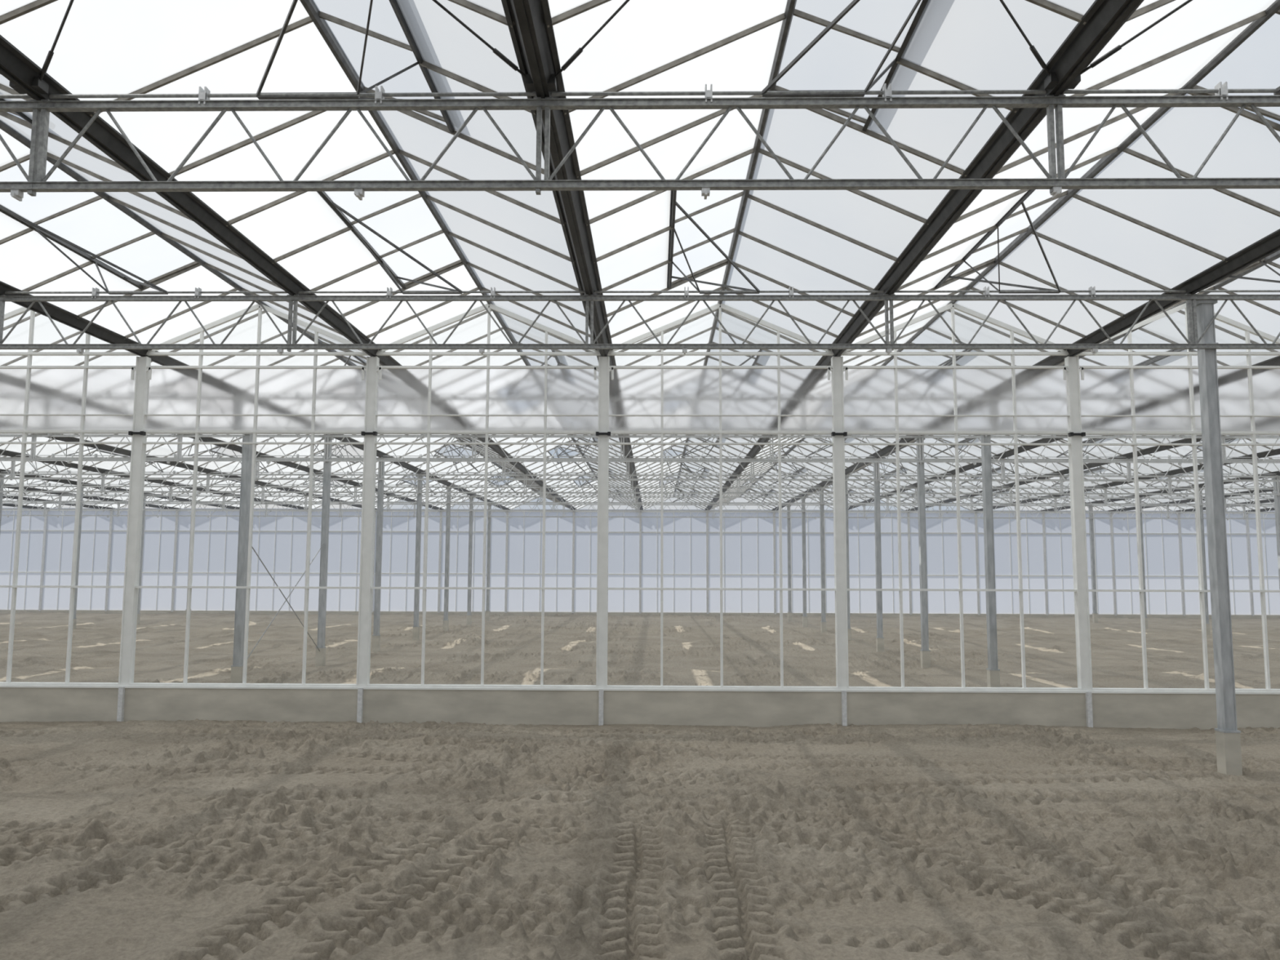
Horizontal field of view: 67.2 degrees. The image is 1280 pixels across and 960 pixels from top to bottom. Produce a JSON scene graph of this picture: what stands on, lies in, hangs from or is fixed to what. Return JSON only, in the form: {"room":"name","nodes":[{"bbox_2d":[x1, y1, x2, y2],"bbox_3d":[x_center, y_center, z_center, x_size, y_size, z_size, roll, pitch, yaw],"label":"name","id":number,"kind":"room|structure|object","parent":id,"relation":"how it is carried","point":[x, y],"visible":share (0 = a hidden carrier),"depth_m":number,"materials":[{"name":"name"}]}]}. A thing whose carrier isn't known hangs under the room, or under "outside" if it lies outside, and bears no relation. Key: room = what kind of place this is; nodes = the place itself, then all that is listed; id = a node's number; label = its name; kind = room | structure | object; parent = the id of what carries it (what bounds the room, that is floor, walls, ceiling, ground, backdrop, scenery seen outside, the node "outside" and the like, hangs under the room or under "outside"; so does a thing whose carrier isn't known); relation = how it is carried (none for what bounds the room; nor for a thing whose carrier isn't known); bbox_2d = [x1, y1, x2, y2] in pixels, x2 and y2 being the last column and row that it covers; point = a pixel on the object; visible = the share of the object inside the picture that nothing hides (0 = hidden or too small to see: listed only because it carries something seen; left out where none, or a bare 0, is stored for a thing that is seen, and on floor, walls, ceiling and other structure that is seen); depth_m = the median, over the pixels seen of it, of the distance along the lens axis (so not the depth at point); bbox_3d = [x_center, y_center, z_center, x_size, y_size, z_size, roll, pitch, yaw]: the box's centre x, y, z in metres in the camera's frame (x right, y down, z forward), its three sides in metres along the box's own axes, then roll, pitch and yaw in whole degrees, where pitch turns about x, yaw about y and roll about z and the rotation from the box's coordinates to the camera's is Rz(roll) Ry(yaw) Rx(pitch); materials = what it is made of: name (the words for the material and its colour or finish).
{"room":"greenhouse","nodes":[
{"label":"greenhouse","id":0,"kind":"room"},
{"bbox_2d":[0,610,1279,959],"bbox_3d":[-0.344,3.809,19.278,64.130,0.306,53.623,0,-6,1],"label":"floor","id":1,"kind":"structure","parent":0,"point":[197,839],"depth_m":7.88,"materials":[{"name":"soil"}]},
{"bbox_2d":[0,475,5,533],"bbox_3d":[-19.453,2.359,29.058,0.180,5.150,0.180,0,-6,1],"label":"steel column","id":2,"kind":"structure","parent":1,"relation":"on","point":[2,482],"depth_m":29.24,"materials":[{"name":"metal"}]},
{"bbox_2d":[72,487,84,628],"bbox_3d":[-19.388,2.757,33.138,0.180,5.150,0.180,0,-6,1],"label":"steel column","id":3,"kind":"structure","parent":1,"relation":"on","point":[74,623],"depth_m":33.13,"materials":[{"name":"metal"}]},
{"bbox_2d":[137,496,146,624],"bbox_3d":[-19.324,3.155,37.218,0.180,5.150,0.180,0,-6,1],"label":"steel column","id":4,"kind":"structure","parent":1,"relation":"on","point":[145,497],"depth_m":37.19,"materials":[{"name":"metal"}]},
{"bbox_2d":[185,504,196,618],"bbox_3d":[-19.259,3.553,41.298,0.180,5.150,0.180,0,-6,1],"label":"steel column","id":5,"kind":"structure","parent":1,"relation":"on","point":[190,504],"depth_m":41.17,"materials":[{"name":"metal"}]},
{"bbox_2d":[230,434,253,683],"bbox_3d":[-6.848,1.189,16.613,0.180,5.150,0.180,0,-6,1],"label":"steel column","id":6,"kind":"structure","parent":1,"relation":"on","point":[237,668],"depth_m":16.55,"materials":[{"name":"metal"}]},
{"bbox_2d":[247,543,324,658],"bbox_3d":[-6.819,2.310,18.573,0.020,2.315,4.009,0,-6,1],"label":"cross bracing","id":7,"kind":"object","parent":6,"relation":"attached to","point":[323,544],"visible":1,"depth_m":18.39,"materials":[{"name":"metal"}]},
{"bbox_2d":[315,437,333,666],"bbox_3d":[-6.783,1.587,20.693,0.180,5.150,0.180,0,-6,1],"label":"steel column","id":8,"kind":"structure","parent":1,"relation":"on","point":[320,660],"depth_m":20.64,"materials":[{"name":"metal"}]},
{"bbox_2d":[372,462,385,652],"bbox_3d":[-6.719,1.986,24.773,0.180,5.150,0.180,0,-6,1],"label":"steel column","id":9,"kind":"structure","parent":1,"relation":"on","point":[376,636],"depth_m":24.70,"materials":[{"name":"metal"}]},
{"bbox_2d":[412,475,423,640],"bbox_3d":[-6.654,2.384,28.853,0.180,5.150,0.180,0,-6,1],"label":"steel column","id":10,"kind":"structure","parent":1,"relation":"on","point":[415,633],"depth_m":28.78,"materials":[{"name":"metal"}]},
{"bbox_2d":[442,488,452,631],"bbox_3d":[-6.590,2.782,32.933,0.180,5.150,0.180,0,-6,1],"label":"steel column","id":11,"kind":"structure","parent":1,"relation":"on","point":[446,621],"depth_m":32.87,"materials":[{"name":"metal"}]},
{"bbox_2d":[466,497,474,625],"bbox_3d":[-6.526,3.180,37.013,0.180,5.150,0.180,0,-6,1],"label":"steel column","id":12,"kind":"structure","parent":1,"relation":"on","point":[468,620],"depth_m":36.95,"materials":[{"name":"metal"}]},
{"bbox_2d":[484,504,492,621],"bbox_3d":[-6.461,3.578,41.093,0.180,5.150,0.180,0,-6,1],"label":"steel column","id":13,"kind":"structure","parent":1,"relation":"on","point":[489,519],"depth_m":41.02,"materials":[{"name":"metal"}]},
{"bbox_2d":[0,687,1279,729],"bbox_3d":[-0.511,3.087,12.820,63.992,0.580,0.150,0,-6,1],"label":"concrete plinth","id":14,"kind":"object","parent":1,"relation":"on","point":[500,707],"visible":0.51,"depth_m":12.74,"materials":[{"name":"grey concrete"}]},
{"bbox_2d":[0,609,1279,618],"bbox_3d":[0.009,6.446,45.796,64.000,0.300,0.140,0,-6,1],"label":"plinth","id":15,"kind":"object","parent":1,"relation":"on","point":[2,611],"visible":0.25,"depth_m":45.74,"materials":[{"name":"concrete"}]},
{"bbox_2d":[0,507,1279,616],"bbox_3d":[0.018,3.875,46.017,64.100,4.960,0.120,0,-6,1],"label":"frame","id":16,"kind":"object","parent":15,"relation":"on","point":[44,530],"visible":0.72,"depth_m":45.99,"materials":[{"name":"metal"}]},
{"bbox_2d":[0,507,1279,614],"bbox_3d":[0.018,3.878,46.046,64.000,4.960,0.001,0,-6,1],"label":"wall","id":17,"kind":"structure","parent":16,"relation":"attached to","point":[690,548],"depth_m":46.05,"materials":[{"name":"clear glass"}]},
{"bbox_2d":[786,505,791,622],"bbox_3d":[6.337,3.603,40.889,0.180,5.150,0.180,0,-6,1],"label":"steel column","id":18,"kind":"structure","parent":1,"relation":"on","point":[789,607],"depth_m":40.81,"materials":[{"name":"metal"}]},
{"bbox_2d":[800,497,807,626],"bbox_3d":[6.273,3.205,36.809,0.180,5.150,0.180,0,-6,1],"label":"steel column","id":19,"kind":"structure","parent":1,"relation":"on","point":[803,514],"depth_m":36.73,"materials":[{"name":"metal"}]},
{"bbox_2d":[818,488,826,632],"bbox_3d":[6.208,2.807,32.729,0.180,5.150,0.180,0,-6,1],"label":"steel column","id":20,"kind":"structure","parent":1,"relation":"on","point":[823,621],"depth_m":32.66,"materials":[{"name":"metal"}]},
{"bbox_2d":[845,476,851,639],"bbox_3d":[6.144,2.408,28.648,0.180,5.150,0.180,0,-6,1],"label":"steel column","id":21,"kind":"structure","parent":1,"relation":"on","point":[846,495],"depth_m":28.57,"materials":[{"name":"metal"}]},
{"bbox_2d":[873,462,884,652],"bbox_3d":[6.080,2.010,24.568,0.180,5.150,0.180,0,-6,1],"label":"steel column","id":22,"kind":"structure","parent":1,"relation":"on","point":[879,638],"depth_m":24.51,"materials":[{"name":"metal"}]},
{"bbox_2d":[914,438,930,668],"bbox_3d":[6.015,1.612,20.488,0.180,5.150,0.180,0,-6,1],"label":"steel column","id":23,"kind":"structure","parent":1,"relation":"on","point":[925,651],"depth_m":20.43,"materials":[{"name":"metal"}]},
{"bbox_2d":[980,435,999,687],"bbox_3d":[5.951,1.214,16.408,0.180,5.150,0.180,0,-6,1],"label":"steel column","id":24,"kind":"structure","parent":1,"relation":"on","point":[993,671],"depth_m":16.34,"materials":[{"name":"metal"}]},
{"bbox_2d":[1087,506,1097,622],"bbox_3d":[19.136,3.627,40.684,0.180,5.150,0.180,0,-6,1],"label":"steel column","id":25,"kind":"structure","parent":1,"relation":"on","point":[1095,615],"depth_m":40.63,"materials":[{"name":"metal"}]},
{"bbox_2d":[1,500,1275,519],"bbox_3d":[-0.055,1.298,41.124,63.955,0.720,0.080,0,-6,1],"label":"truss","id":26,"kind":"object","parent":25,"relation":"attached to","point":[864,517],"visible":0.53,"depth_m":41.11,"materials":[{"name":"metal"}]},
{"bbox_2d":[1139,498,1147,629],"bbox_3d":[19.071,3.229,36.604,0.180,5.150,0.180,0,-6,1],"label":"steel column","id":27,"kind":"structure","parent":1,"relation":"on","point":[1140,513],"depth_m":36.52,"materials":[{"name":"metal"}]},
{"bbox_2d":[1,493,1275,514],"bbox_3d":[-0.120,0.899,37.044,63.955,0.720,0.080,0,-6,1],"label":"truss","id":28,"kind":"object","parent":27,"relation":"attached to","point":[971,498],"visible":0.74,"depth_m":37.04,"materials":[{"name":"metal"}]},
{"bbox_2d":[1199,489,1210,635],"bbox_3d":[19.007,2.831,32.524,0.180,5.150,0.180,0,-6,1],"label":"steel column","id":29,"kind":"structure","parent":1,"relation":"on","point":[1207,624],"depth_m":32.44,"materials":[{"name":"metal"}]},
{"bbox_2d":[2,482,1274,506],"bbox_3d":[-0.184,0.501,32.964,63.955,0.720,0.080,0,-6,1],"label":"truss","id":30,"kind":"object","parent":29,"relation":"attached to","point":[1105,502],"visible":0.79,"depth_m":32.94,"materials":[{"name":"metal"}]},
{"bbox_2d":[1195,299,1242,775],"bbox_3d":[6.041,0.598,10.086,0.180,5.150,0.180,0,-6,1],"label":"steel column","id":31,"kind":"structure","parent":1,"relation":"on","point":[1228,740],"depth_m":10.03,"materials":[{"name":"metal"}]},
{"bbox_2d":[1271,475,1279,590],"bbox_3d":[18.942,2.433,28.444,0.180,5.150,0.180,0,-6,1],"label":"steel column","id":32,"kind":"structure","parent":1,"relation":"on","point":[1277,499],"depth_m":28.55,"materials":[{"name":"metal"}]},
{"bbox_2d":[0,470,1279,497],"bbox_3d":[-0.249,0.103,28.884,63.955,0.720,0.080,0,-6,1],"label":"truss","id":33,"kind":"object","parent":32,"relation":"attached to","point":[102,490],"visible":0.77,"depth_m":28.86,"materials":[{"name":"metal"}]},
{"bbox_3d":[18.839,0.622,9.881,0.180,5.150,0.180,0,-6,1],"label":"steel column","id":34,"kind":"structure","parent":1,"relation":"on","visible":0},
{"bbox_2d":[0,286,1279,354],"bbox_3d":[-0.542,-1.708,10.324,63.955,0.720,0.080,0,-6,1],"label":"truss","id":35,"kind":"object","parent":34,"relation":"attached to","point":[1193,341],"visible":0.98,"depth_m":10.30,"materials":[{"name":"metal"}]},
{"bbox_3d":[18.749,1.239,16.204,0.180,5.150,0.180,0,-6,1],"label":"steel column","id":36,"kind":"structure","parent":1,"relation":"on","visible":0},
{"bbox_2d":[0,432,1279,438],"bbox_3d":[-0.442,-1.091,16.644,63.955,0.720,0.080,0,-6,1],"label":"truss","id":37,"kind":"object","parent":36,"relation":"attached to","point":[49,434],"visible":0.14,"depth_m":16.59,"materials":[{"name":"metal"}]},
{"bbox_3d":[18.813,1.637,20.284,0.180,5.150,0.180,0,-6,1],"label":"steel column","id":38,"kind":"structure","parent":1,"relation":"on","visible":0},
{"bbox_2d":[0,434,1279,465],"bbox_3d":[-0.378,-0.693,20.724,63.955,0.720,0.080,0,-6,1],"label":"truss","id":39,"kind":"object","parent":38,"relation":"attached to","point":[32,456],"visible":0.66,"depth_m":20.69,"materials":[{"name":"metal"}]},
{"bbox_3d":[18.878,2.035,24.364,0.180,5.150,0.180,0,-6,1],"label":"steel column","id":40,"kind":"structure","parent":1,"relation":"on","visible":0},
{"bbox_2d":[0,453,1279,484],"bbox_3d":[-0.313,-0.295,24.804,63.955,0.720,0.080,0,-6,1],"label":"truss","id":41,"kind":"object","parent":40,"relation":"attached to","point":[12,475],"visible":0.67,"depth_m":24.80,"materials":[{"name":"metal"}]},
{"bbox_2d":[0,0,1279,511],"bbox_3d":[-0.390,-1.512,19.844,63.820,0.680,53.716,0,-6,1],"label":"ceiling","id":42,"kind":"structure","parent":0,"point":[103,46],"depth_m":8.69,"materials":[{"name":"clear glass"}]},
{"bbox_2d":[2,503,49,508],"bbox_3d":[-29.187,-1.170,20.291,0.250,0.125,53.566,0,-6,1],"label":"rain gutter","id":43,"kind":"object","parent":42,"relation":"attached to","point":[3,504],"visible":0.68,"depth_m":44.93,"materials":[{"name":"metal"}]},
{"bbox_2d":[28,461,58,472],"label":"ceiling vent","id":44,"kind":"object","parent":42,"relation":"in","point":[28,461],"depth_m":29.19,"materials":[{"name":"metal"}]},
{"bbox_2d":[2,496,115,508],"bbox_3d":[-25.988,-1.164,20.240,0.250,0.125,53.566,0,-6,1],"label":"rain gutter","id":45,"kind":"object","parent":42,"relation":"attached to","point":[9,497],"visible":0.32,"depth_m":42.19,"materials":[{"name":"metal"}]},
{"bbox_2d":[3,484,179,509],"bbox_3d":[-22.788,-1.158,20.189,0.250,0.125,53.566,0,-6,1],"label":"rain gutter","id":46,"kind":"object","parent":42,"relation":"attached to","point":[17,488],"visible":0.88,"depth_m":39.23,"materials":[{"name":"metal"}]},
{"bbox_2d":[0,191,198,294],"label":"ceiling vent","id":47,"kind":"object","parent":42,"relation":"in","point":[85,224],"depth_m":10.25,"materials":[{"name":"glass"}]},
{"bbox_2d":[0,468,239,509],"bbox_3d":[-19.588,-1.151,20.137,0.250,0.125,53.566,0,-6,1],"label":"rain gutter","id":48,"kind":"object","parent":42,"relation":"attached to","point":[2,471],"visible":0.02,"depth_m":34.34,"materials":[{"name":"metal"}]},
{"bbox_2d":[0,448,308,509],"bbox_3d":[-16.389,-1.145,20.086,0.250,0.125,53.566,0,-6,1],"label":"rain gutter","id":49,"kind":"object","parent":42,"relation":"attached to","point":[8,453],"visible":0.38,"depth_m":29.16,"materials":[{"name":"metal"}]},
{"bbox_2d":[44,436,377,509],"bbox_3d":[-13.189,-1.139,20.035,0.250,0.125,53.566,0,-6,1],"label":"rain gutter","id":50,"kind":"object","parent":42,"relation":"attached to","point":[101,446],"visible":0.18,"depth_m":27.07,"materials":[{"name":"metal"}]},
{"bbox_2d":[0,280,510,509],"bbox_3d":[-6.790,-1.127,19.933,0.250,0.125,53.566,0,-6,1],"label":"rain gutter","id":51,"kind":"object","parent":42,"relation":"attached to","point":[57,313],"visible":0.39,"depth_m":12.32,"materials":[{"name":"metal"}]},
{"bbox_2d":[0,34,575,510],"bbox_3d":[-3.591,-1.121,19.882,0.250,0.125,53.566,0,-6,1],"label":"rain gutter","id":52,"kind":"object","parent":42,"relation":"attached to","point":[15,66],"visible":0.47,"depth_m":7.83,"materials":[{"name":"metal"}]},
{"bbox_2d":[190,437,444,509],"bbox_3d":[-9.990,-1.133,19.984,0.250,0.125,53.566,0,-6,1],"label":"rain gutter","id":53,"kind":"object","parent":42,"relation":"attached to","point":[231,446],"visible":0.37,"depth_m":27.32,"materials":[{"name":"metal"}]},
{"bbox_2d":[256,0,437,99],"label":"ceiling vent","id":54,"kind":"object","parent":42,"relation":"in","point":[375,37],"depth_m":6.51,"materials":[{"name":"glass"}]},
{"bbox_2d":[342,355,366,365],"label":"ceiling vent","id":55,"kind":"object","parent":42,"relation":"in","point":[354,359],"depth_m":16.79,"materials":[{"name":"glass"}]},
{"bbox_2d":[334,154,411,180],"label":"ceiling vent","id":56,"kind":"object","parent":42,"relation":"in","point":[385,169],"depth_m":8.87,"materials":[{"name":"glass"}]},
{"bbox_2d":[318,191,462,293],"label":"ceiling vent","id":57,"kind":"object","parent":42,"relation":"in","point":[402,237],"depth_m":10.18,"materials":[{"name":"glass"}]},
{"bbox_2d":[433,444,468,457],"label":"ceiling vent","id":58,"kind":"object","parent":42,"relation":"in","point":[443,445],"depth_m":24.92,"materials":[{"name":"metal"}]},
{"bbox_2d":[444,440,474,457],"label":"ceiling vent","id":59,"kind":"object","parent":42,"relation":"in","point":[458,446],"depth_m":29.62,"materials":[{"name":"glass"}]},
{"bbox_2d":[453,462,479,473],"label":"ceiling vent","id":60,"kind":"object","parent":42,"relation":"in","point":[455,463],"depth_m":28.99,"materials":[{"name":"metal"}]},
{"bbox_2d":[511,331,537,343],"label":"ceiling vent","id":61,"kind":"object","parent":42,"relation":"in","point":[517,337],"depth_m":15.39,"materials":[{"name":"glass"}]},
{"bbox_2d":[521,349,555,351],"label":"ceiling vent","id":62,"kind":"object","parent":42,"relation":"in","point":[523,350],"depth_m":15.77,"materials":[{"name":"glass"}]},
{"bbox_2d":[524,355,560,365],"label":"ceiling vent","id":63,"kind":"object","parent":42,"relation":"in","point":[533,360],"depth_m":16.62,"materials":[{"name":"glass"}]},
{"bbox_2d":[547,440,579,457],"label":"ceiling vent","id":64,"kind":"object","parent":42,"relation":"in","point":[571,447],"depth_m":29.50,"materials":[{"name":"metal"}]},
{"bbox_2d":[501,0,643,510],"bbox_3d":[-0.391,-1.114,19.831,0.250,0.125,53.566,0,-6,1],"label":"rain gutter","id":65,"kind":"object","parent":42,"relation":"attached to","point":[534,43],"visible":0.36,"depth_m":6.81,"materials":[{"name":"metal"}]},
{"bbox_2d":[557,434,596,457],"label":"ceiling vent","id":66,"kind":"object","parent":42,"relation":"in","point":[590,439],"depth_m":24.91,"materials":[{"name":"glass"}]},
{"bbox_2d":[588,462,597,470],"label":"ceiling vent","id":67,"kind":"object","parent":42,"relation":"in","point":[593,465],"depth_m":33.24,"materials":[{"name":"glass"}]},
{"bbox_2d":[0,0,1192,93],"bbox_3d":[-0.621,-2.859,5.250,60.771,0.727,1.586,0,-6,1],"label":"rods","id":68,"kind":"object","parent":42,"relation":"attached to","point":[1051,80],"visible":0.84,"depth_m":5.79,"materials":[{"name":"grey metal"}]},
{"bbox_2d":[0,0,1279,511],"bbox_3d":[-0.390,-1.500,19.843,63.836,0.716,53.738,0,-6,1],"label":"bars","id":69,"kind":"object","parent":42,"relation":"attached to","point":[37,4],"visible":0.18,"depth_m":9.60,"materials":[{"name":"metal"}]},
{"bbox_2d":[0,0,1279,496],"bbox_3d":[-0.389,-1.838,19.876,60.860,0.085,53.716,0,-6,1],"label":"roof ridge","id":70,"kind":"object","parent":42,"relation":"attached to","point":[309,6],"visible":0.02,"depth_m":9.03,"materials":[{"name":"metal"}]},
{"bbox_2d":[660,441,685,457],"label":"ceiling vent","id":71,"kind":"object","parent":42,"relation":"in","point":[679,448],"depth_m":29.45,"materials":[{"name":"glass"}]},
{"bbox_2d":[672,482,694,502],"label":"ceiling vent","id":72,"kind":"object","parent":42,"relation":"in","point":[685,490],"depth_m":41.28,"materials":[{"name":"metal"}]},
{"bbox_2d":[675,462,705,485],"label":"ceiling vent","id":73,"kind":"object","parent":42,"relation":"in","point":[694,467],"depth_m":32.93,"materials":[{"name":"metal"}]},
{"bbox_2d":[681,437,719,456],"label":"ceiling vent","id":74,"kind":"object","parent":42,"relation":"in","point":[708,439],"depth_m":24.90,"materials":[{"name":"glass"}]},
{"bbox_2d":[667,190,759,293],"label":"ceiling vent","id":75,"kind":"object","parent":42,"relation":"in","point":[701,234],"depth_m":10.17,"materials":[{"name":"glass"}]},
{"bbox_2d":[711,329,747,343],"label":"ceiling vent","id":76,"kind":"object","parent":42,"relation":"in","point":[726,339],"depth_m":15.26,"materials":[{"name":"glass"}]},
{"bbox_2d":[706,355,759,365],"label":"ceiling vent","id":77,"kind":"object","parent":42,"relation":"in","point":[713,360],"depth_m":16.44,"materials":[{"name":"glass"}]},
{"bbox_2d":[710,349,761,351],"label":"ceiling vent","id":78,"kind":"object","parent":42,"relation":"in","point":[711,350],"depth_m":15.71,"materials":[{"name":"glass"}]},
{"bbox_2d":[740,480,767,496],"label":"ceiling vent","id":79,"kind":"object","parent":42,"relation":"in","point":[746,481],"depth_m":37.00,"materials":[{"name":"metal"}]},
{"bbox_2d":[749,482,773,502],"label":"ceiling vent","id":80,"kind":"object","parent":42,"relation":"in","point":[757,490],"depth_m":41.07,"materials":[{"name":"glass"}]},
{"bbox_2d":[768,462,804,486],"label":"ceiling vent","id":81,"kind":"object","parent":42,"relation":"in","point":[785,468],"depth_m":32.87,"materials":[{"name":"glass"}]},
{"bbox_2d":[805,438,832,457],"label":"ceiling vent","id":82,"kind":"object","parent":42,"relation":"in","point":[827,439],"depth_m":25.17,"materials":[{"name":"glass"}]},
{"bbox_2d":[761,0,928,97],"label":"ceiling vent","id":83,"kind":"object","parent":42,"relation":"in","point":[846,44],"depth_m":6.53,"materials":[{"name":"glass"}]},
{"bbox_2d":[879,462,902,485],"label":"ceiling vent","id":84,"kind":"object","parent":42,"relation":"in","point":[891,468],"depth_m":32.42,"materials":[{"name":"glass"}]},
{"bbox_2d":[880,462,906,474],"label":"ceiling vent","id":85,"kind":"object","parent":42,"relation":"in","point":[905,473],"depth_m":28.78,"materials":[{"name":"metal"}]},
{"bbox_2d":[901,488,916,502],"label":"ceiling vent","id":86,"kind":"object","parent":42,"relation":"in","point":[911,490],"depth_m":41.24,"materials":[{"name":"glass"}]},
{"bbox_2d":[704,0,1144,510],"bbox_3d":[2.809,-1.108,19.779,0.250,0.125,53.566,0,-6,1],"label":"rain gutter","id":87,"kind":"object","parent":42,"relation":"attached to","point":[1104,19],"visible":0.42,"depth_m":6.87,"materials":[{"name":"metal"}]},
{"bbox_2d":[885,355,963,365],"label":"ceiling vent","id":88,"kind":"object","parent":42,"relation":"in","point":[901,360],"depth_m":16.35,"materials":[{"name":"glass"}]},
{"bbox_2d":[901,349,951,351],"label":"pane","id":89,"kind":"object","parent":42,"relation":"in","point":[904,350],"depth_m":15.80,"materials":[{"name":"glass"}]},
{"bbox_2d":[910,328,958,343],"label":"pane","id":90,"kind":"object","parent":42,"relation":"in","point":[927,336],"depth_m":15.14,"materials":[{"name":"glass"}]},
{"bbox_2d":[929,435,980,457],"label":"ceiling vent","id":91,"kind":"object","parent":42,"relation":"in","point":[948,440],"depth_m":24.84,"materials":[{"name":"glass"}]},
{"bbox_2d":[963,466,982,486],"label":"ceiling vent","id":92,"kind":"object","parent":42,"relation":"in","point":[975,470],"depth_m":33.27,"materials":[{"name":"glass"}]},
{"bbox_2d":[935,189,1067,293],"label":"ceiling vent","id":93,"kind":"object","parent":42,"relation":"in","point":[1016,221],"depth_m":10.25,"materials":[{"name":"glass"}]},
{"bbox_2d":[771,228,1279,510],"bbox_3d":[6.008,-1.102,19.728,0.250,0.125,53.566,0,-6,1],"label":"rain gutter","id":94,"kind":"object","parent":42,"relation":"attached to","point":[1269,244],"visible":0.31,"depth_m":10.58,"materials":[{"name":"metal"}]},
{"bbox_2d":[848,355,1279,510],"bbox_3d":[9.208,-1.096,19.677,0.250,0.125,53.566,0,-6,1],"label":"rain gutter","id":95,"kind":"object","parent":42,"relation":"attached to","point":[1275,361],"visible":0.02,"depth_m":24.21,"materials":[{"name":"metal"}]},
{"bbox_2d":[906,435,1225,512],"bbox_3d":[12.407,-1.090,19.626,0.250,0.125,53.566,0,-6,1],"label":"rain gutter","id":96,"kind":"object","parent":42,"relation":"attached to","point":[1151,450],"visible":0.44,"depth_m":26.36,"materials":[{"name":"metal"}]},
{"bbox_2d":[1083,466,1103,475],"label":"ceiling vent","id":97,"kind":"object","parent":42,"relation":"in","point":[1086,471],"depth_m":31.69,"materials":[{"name":"glass"}]},
{"bbox_2d":[1082,435,1114,456],"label":"ceiling vent","id":98,"kind":"object","parent":42,"relation":"in","point":[1084,440],"depth_m":24.58,"materials":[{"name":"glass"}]},
{"bbox_2d":[1079,355,1128,365],"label":"ceiling vent","id":99,"kind":"object","parent":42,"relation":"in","point":[1086,360],"depth_m":16.46,"materials":[{"name":"glass"}]},
{"bbox_2d":[1097,349,1128,351],"label":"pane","id":100,"kind":"object","parent":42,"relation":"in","point":[1099,350],"depth_m":15.91,"materials":[{"name":"glass"}]},
{"bbox_2d":[1110,336,1128,343],"label":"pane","id":101,"kind":"object","parent":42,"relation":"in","point":[1117,341],"depth_m":15.42,"materials":[{"name":"glass"}]},
{"bbox_2d":[973,448,1279,511],"bbox_3d":[15.607,-1.083,19.575,0.250,0.125,53.566,0,-6,1],"label":"rain gutter","id":102,"kind":"object","parent":42,"relation":"attached to","point":[1277,451],"visible":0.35,"depth_m":28.74,"materials":[{"name":"metal"}]},
{"bbox_2d":[1132,355,1168,365],"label":"ceiling vent","id":103,"kind":"object","parent":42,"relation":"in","point":[1137,360],"depth_m":15.68,"materials":[{"name":"glass"}]},
{"bbox_2d":[1131,328,1171,343],"label":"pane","id":104,"kind":"object","parent":42,"relation":"in","point":[1138,336],"depth_m":14.95,"materials":[{"name":"glass"}]},
{"bbox_2d":[1132,349,1184,351],"label":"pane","id":105,"kind":"object","parent":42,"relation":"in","point":[1133,350],"depth_m":15.25,"materials":[{"name":"glass"}]},
{"bbox_2d":[1040,471,1279,511],"bbox_3d":[18.806,-1.077,19.524,0.250,0.125,53.566,0,-6,1],"label":"rain gutter","id":106,"kind":"object","parent":42,"relation":"attached to","point":[1277,473],"visible":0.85,"depth_m":34.72,"materials":[{"name":"metal"}]},
{"bbox_2d":[1107,487,1273,511],"bbox_3d":[22.006,-1.071,19.473,0.250,0.125,53.566,0,-6,1],"label":"rain gutter","id":107,"kind":"object","parent":42,"relation":"attached to","point":[1182,501],"visible":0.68,"depth_m":39.34,"materials":[{"name":"metal"}]},
{"bbox_2d":[1175,498,1274,511],"bbox_3d":[25.206,-1.065,19.421,0.250,0.125,53.566,0,-6,1],"label":"rain gutter","id":108,"kind":"object","parent":42,"relation":"attached to","point":[1262,501],"visible":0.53,"depth_m":40.33,"materials":[{"name":"metal"}]},
{"bbox_2d":[1191,9,1279,95],"label":"pane","id":109,"kind":"object","parent":42,"relation":"in","point":[1255,64],"depth_m":7.01,"materials":[{"name":"glass"}]},
{"bbox_2d":[1245,507,1275,513],"bbox_3d":[28.405,-1.059,19.370,0.250,0.125,53.566,0,-6,1],"label":"rain gutter","id":110,"kind":"object","parent":42,"relation":"attached to","point":[1268,508],"visible":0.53,"depth_m":44.38,"materials":[{"name":"metal"}]},
{"bbox_2d":[0,302,1279,694],"bbox_3d":[-0.501,0.176,13.089,64.275,5.268,0.150,0,-6,1],"label":"frame","id":111,"kind":"object","parent":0,"point":[143,368],"visible":0.88,"depth_m":13.09,"materials":[{"name":"white metal"}]},
{"bbox_2d":[128,431,1085,436],"bbox_3d":[-0.499,-0.627,13.112,64.200,0.050,0.080,0,-6,1],"label":"clamps","id":112,"kind":"object","parent":111,"relation":"attached to","point":[130,433],"visible":1,"depth_m":13.08,"materials":[{"name":"black plastic"}]},
{"bbox_2d":[0,368,1279,431],"bbox_3d":[-0.497,-1.108,13.230,64.000,0.890,0.001,0,-6,1],"label":"glass","id":113,"kind":"object","parent":111,"relation":"attached to","point":[339,391],"visible":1,"depth_m":13.23,"materials":[{"name":"clear glass"}]},
{"bbox_2d":[0,81,1279,201],"bbox_3d":[-0.609,-2.124,6.055,63.955,0.720,0.080,0,-6,1],"label":"truss","id":114,"kind":"object","parent":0,"point":[37,179],"visible":1,"depth_m":6.03,"materials":[{"name":"metal"}]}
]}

